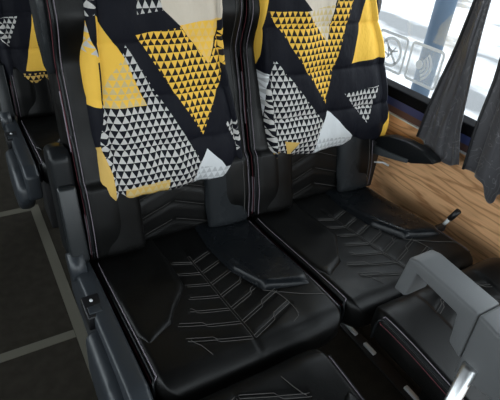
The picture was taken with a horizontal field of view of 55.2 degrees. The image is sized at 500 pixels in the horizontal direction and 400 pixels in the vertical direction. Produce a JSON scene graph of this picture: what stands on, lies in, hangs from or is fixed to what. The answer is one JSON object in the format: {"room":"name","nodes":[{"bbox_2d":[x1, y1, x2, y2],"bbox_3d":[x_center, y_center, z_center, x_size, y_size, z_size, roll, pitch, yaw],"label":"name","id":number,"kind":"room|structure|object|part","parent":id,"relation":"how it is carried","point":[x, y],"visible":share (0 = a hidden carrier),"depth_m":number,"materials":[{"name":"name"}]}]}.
{"room":"vehicle interior","nodes":[
{"label":"vehicle interior","id":0,"kind":"room"},
{"bbox_2d":[0,115,421,399],"bbox_3d":[-0.719,0.655,1.247,2.970,0.080,5.900,-14,39,-28],"label":"floor","id":1,"kind":"structure","parent":0,"point":[33,309],"depth_m":1.56,"materials":[{"name":"plastic"}]},
{"bbox_2d":[0,59,60,227],"bbox_3d":[-0.660,-0.430,1.764,0.545,1.159,0.775,-14,39,-28],"label":"seat","id":2,"kind":"object","parent":1,"relation":"on","point":[36,126],"visible":0.25,"depth_m":1.74,"materials":[{"name":"black leather"}]},
{"bbox_3d":[-0.724,-0.721,1.822,0.470,0.753,0.326,-14,39,-28],"label":"backrest","id":3,"kind":"part","parent":2,"relation":"part of","materials":[{"name":"black leather"}]},
{"bbox_3d":[-0.806,-0.134,1.696,0.044,0.197,0.519,-14,39,-28],"label":"panel","id":4,"kind":"part","parent":2,"relation":"part of","materials":[{"name":"grey plastic"}]},
{"bbox_2d":[0,0,47,82],"bbox_3d":[-0.747,-0.816,1.769,0.459,0.662,0.350,-14,39,-28],"label":"cover","id":5,"kind":"object","parent":2,"relation":"on","point":[19,48],"visible":0.27,"depth_m":1.71,"materials":[{"name":"black fabric"}]},
{"bbox_2d":[17,116,49,184],"bbox_3d":[-0.584,-0.251,1.786,0.466,0.082,0.530,-14,39,-28],"label":"seat cushion","id":6,"kind":"object","parent":2,"relation":"on","point":[33,131],"depth_m":1.66,"materials":[{"name":"black leather"}]},
{"bbox_3d":[-0.818,-0.070,1.936,0.040,0.345,0.159,-14,39,-28],"label":"leg","id":7,"kind":"part","parent":2,"relation":"part of","materials":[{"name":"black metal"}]},
{"bbox_2d":[0,330,75,362],"bbox_3d":[-0.908,0.517,1.352,0.804,0.002,0.033,-14,39,-28],"label":"tape","id":8,"kind":"object","parent":1,"relation":"on","point":[21,351],"visible":1,"depth_m":1.48,"materials":[{"name":"grey"}]},
{"bbox_2d":[0,204,91,378],"bbox_3d":[-0.910,0.359,1.588,0.590,0.002,1.070,-14,39,-28],"label":"tape","id":9,"kind":"object","parent":1,"relation":"on","point":[78,325],"visible":0.64,"depth_m":1.74,"materials":[{"name":"grey"}]},
{"bbox_2d":[29,0,340,399],"bbox_3d":[-0.178,0.026,1.155,0.545,1.159,0.775,-14,39,-28],"label":"seat","id":10,"kind":"object","parent":1,"relation":"on","point":[179,295],"visible":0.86,"depth_m":1.10,"materials":[{"name":"black leather"}]},
{"bbox_3d":[-0.451,0.001,1.171,0.048,0.282,0.149,-14,39,-28],"label":"armrest","id":11,"kind":"part","parent":10,"relation":"part of","materials":[{"name":"grey plastic"}]},
{"bbox_3d":[-0.324,0.322,1.087,0.044,0.197,0.519,-14,39,-28],"label":"panel","id":12,"kind":"part","parent":10,"relation":"part of","materials":[{"name":"grey plastic"}]},
{"bbox_3d":[-0.242,-0.265,1.214,0.470,0.753,0.326,-14,39,-28],"label":"backrest","id":13,"kind":"part","parent":10,"relation":"part of","materials":[{"name":"multicoloured fabric"}]},
{"bbox_2d":[80,0,242,200],"bbox_3d":[-0.235,-0.377,1.173,0.417,0.643,0.339,-14,39,-28],"label":"cover","id":14,"kind":"object","parent":10,"relation":"on","point":[161,107],"visible":0.96,"depth_m":1.12,"materials":[{"name":"fabric"}]},
{"bbox_2d":[89,219,340,399],"bbox_3d":[-0.102,0.205,1.177,0.466,0.082,0.530,-14,39,-28],"label":"seat cushion","id":15,"kind":"object","parent":10,"relation":"on","point":[199,308],"depth_m":1.09,"materials":[{"name":"black leather"}]},
{"bbox_2d":[200,349,364,399],"bbox_3d":[0.064,0.666,0.853,0.466,0.474,0.530,-14,39,-28],"label":"seat","id":16,"kind":"object","parent":1,"relation":"on","point":[312,374],"visible":1,"depth_m":0.92,"materials":[{"name":"black leather"}]},
{"bbox_2d":[237,0,472,326],"bbox_3d":[0.279,-0.092,1.406,0.527,1.159,0.766,-14,39,-28],"label":"seat","id":17,"kind":"object","parent":1,"relation":"on","point":[318,208],"visible":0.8,"depth_m":1.37,"materials":[{"name":"black leather"}]},
{"bbox_3d":[0.161,-0.367,1.433,0.470,0.753,0.326,-14,39,-28],"label":"backrest","id":18,"kind":"part","parent":17,"relation":"part of","materials":[{"name":"multicoloured fabric"}]},
{"bbox_2d":[254,0,388,157],"bbox_3d":[0.199,-0.491,1.402,0.506,0.631,0.324,-14,39,-28],"label":"cover","id":19,"kind":"object","parent":17,"relation":"on","point":[320,67],"visible":0.95,"depth_m":1.34,"materials":[{"name":"fabric"}]},
{"bbox_2d":[247,187,472,326],"bbox_3d":[0.301,0.102,1.396,0.466,0.082,0.530,-14,39,-28],"label":"seat cushion","id":20,"kind":"object","parent":17,"relation":"on","point":[356,243],"depth_m":1.34,"materials":[{"name":"black leather"}]},
{"bbox_3d":[0.438,-0.122,1.593,0.051,0.014,0.007,12,34,9],"label":"release lever","id":21,"kind":"part","parent":17,"relation":"part of","materials":[{"name":"white plastic"}]},
{"bbox_3d":[0.489,-0.149,1.516,0.040,0.098,0.245,-14,39,-28],"label":"armrest","id":22,"kind":"part","parent":17,"relation":"part of","materials":[{"name":"black leather"}]},
{"bbox_3d":[0.563,0.086,1.434,0.052,0.023,0.016,-14,39,-28],"label":"lever mount","id":23,"kind":"part","parent":17,"relation":"part of","materials":[{"name":"black metal"}]},
{"bbox_2d":[340,323,419,399],"bbox_3d":[0.534,0.634,1.391,0.044,0.016,1.450,-14,39,-28],"label":"rail","id":24,"kind":"object","parent":1,"relation":"on","point":[379,361],"visible":0.66,"depth_m":1.54,"materials":[{"name":"black metal"}]},
{"bbox_2d":[370,257,499,399],"bbox_3d":[0.571,0.520,1.129,0.466,0.501,0.530,-14,39,-28],"label":"seat","id":25,"kind":"object","parent":1,"relation":"on","point":[415,328],"visible":0.63,"depth_m":1.03,"materials":[{"name":"black leather"}]},
{"bbox_3d":[0.602,0.439,1.034,0.360,0.086,0.280,-14,39,-28],"label":"frame","id":26,"kind":"part","parent":25,"relation":"part of","materials":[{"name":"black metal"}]},
{"bbox_2d":[395,250,499,399],"bbox_3d":[0.379,0.495,0.952,0.105,0.706,0.420,-14,39,-28],"label":"handle","id":27,"kind":"object","parent":25,"relation":"attached to","point":[475,335],"visible":1,"depth_m":0.82,"materials":[{"name":"grey plastic"}]},
{"bbox_2d":[366,114,499,263],"bbox_3d":[0.554,0.039,1.722,0.065,0.641,5.900,-14,39,-28],"label":"wall","id":28,"kind":"structure","parent":0,"point":[431,192],"depth_m":1.52,"materials":[{"name":"brown wood"}]},
{"bbox_2d":[389,111,465,155],"bbox_3d":[0.573,-0.226,1.539,0.056,0.004,5.900,-14,39,-28],"label":"trim","id":29,"kind":"structure","parent":28,"relation":"attached to","point":[391,113],"depth_m":1.57,"materials":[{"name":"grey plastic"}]},
{"bbox_2d":[387,103,467,152],"bbox_3d":[0.578,-0.238,1.534,0.048,0.022,5.900,-14,39,-28],"label":"trim","id":30,"kind":"structure","parent":28,"relation":"attached to","point":[463,147],"depth_m":1.57,"materials":[{"name":"brown wood"}]},
{"bbox_2d":[387,96,470,145],"bbox_3d":[0.579,-0.258,1.520,0.050,0.026,5.900,-14,39,-28],"label":"trim","id":31,"kind":"structure","parent":28,"relation":"attached to","point":[464,139],"depth_m":1.56,"materials":[{"name":"blue"}]},
{"bbox_2d":[387,78,476,137],"bbox_3d":[0.580,-0.283,1.502,0.054,0.035,5.900,-14,39,-28],"label":"trim","id":32,"kind":"structure","parent":28,"relation":"attached to","point":[417,101],"depth_m":1.54,"materials":[{"name":"black plastic"}]},
{"bbox_3d":[0.687,-1.217,0.886,0.065,0.430,5.900,-14,39,-28],"label":"wall","id":33,"kind":"structure","parent":0,"visible":0},
{"bbox_3d":[0.622,-1.063,0.953,0.063,0.020,5.300,-14,39,-28],"label":"rail","id":34,"kind":"object","parent":33,"relation":"attached to","visible":0},
{"bbox_2d":[416,0,490,165],"bbox_3d":[0.610,-0.567,1.170,0.023,1.055,0.170,-14,39,-28],"label":"window curtain","id":35,"kind":"object","parent":34,"relation":"hanging from","point":[439,130],"visible":0.98,"depth_m":1.36,"materials":[{"name":"black fabric"}]},
{"bbox_2d":[462,58,499,203],"bbox_3d":[0.733,-0.418,1.001,0.026,1.093,0.386,-14,39,-28],"label":"window curtain","id":36,"kind":"object","parent":34,"relation":"hanging from","point":[482,157],"visible":1,"depth_m":1.29,"materials":[{"name":"black fabric"}]},
{"bbox_3d":[0.627,-0.669,1.250,0.004,0.900,5.900,-14,39,-28],"label":"window","id":37,"kind":"structure","parent":33,"relation":"in","visible":0},
{"bbox_2d":[381,29,408,74],"bbox_3d":[0.473,-0.498,1.608,0.001,0.124,0.134,-14,39,-28],"label":"window sticker","id":38,"kind":"object","parent":37,"relation":"attached to","point":[390,50],"visible":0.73,"depth_m":1.59,"materials":[{"name":"grey plastic"}]},
{"bbox_2d":[404,41,444,90],"bbox_3d":[0.547,-0.423,1.507,0.001,0.124,0.134,-14,39,-28],"label":"window sticker","id":39,"kind":"object","parent":37,"relation":"attached to","point":[419,64],"visible":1,"depth_m":1.50,"materials":[{"name":"grey plastic"}]},
{"label":"outside","id":40,"kind":"structure","parent":0,"visible":0},
{"bbox_2d":[378,0,499,119],"bbox_3d":[3.154,-5.463,13.492,100.000,0.070,120.000,-14,39,-28],"label":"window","id":41,"kind":"structure","parent":40,"point":[410,19],"depth_m":10.97,"materials":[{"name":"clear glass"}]},
{"bbox_2d":[410,0,457,96],"bbox_3d":[2.017,-3.103,3.814,0.200,6.500,0.200,-14,39,-28],"label":"post","id":42,"kind":"object","parent":41,"relation":"on","point":[443,11],"visible":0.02,"depth_m":4.73,"materials":[{"name":"blue paint"}]}
]}

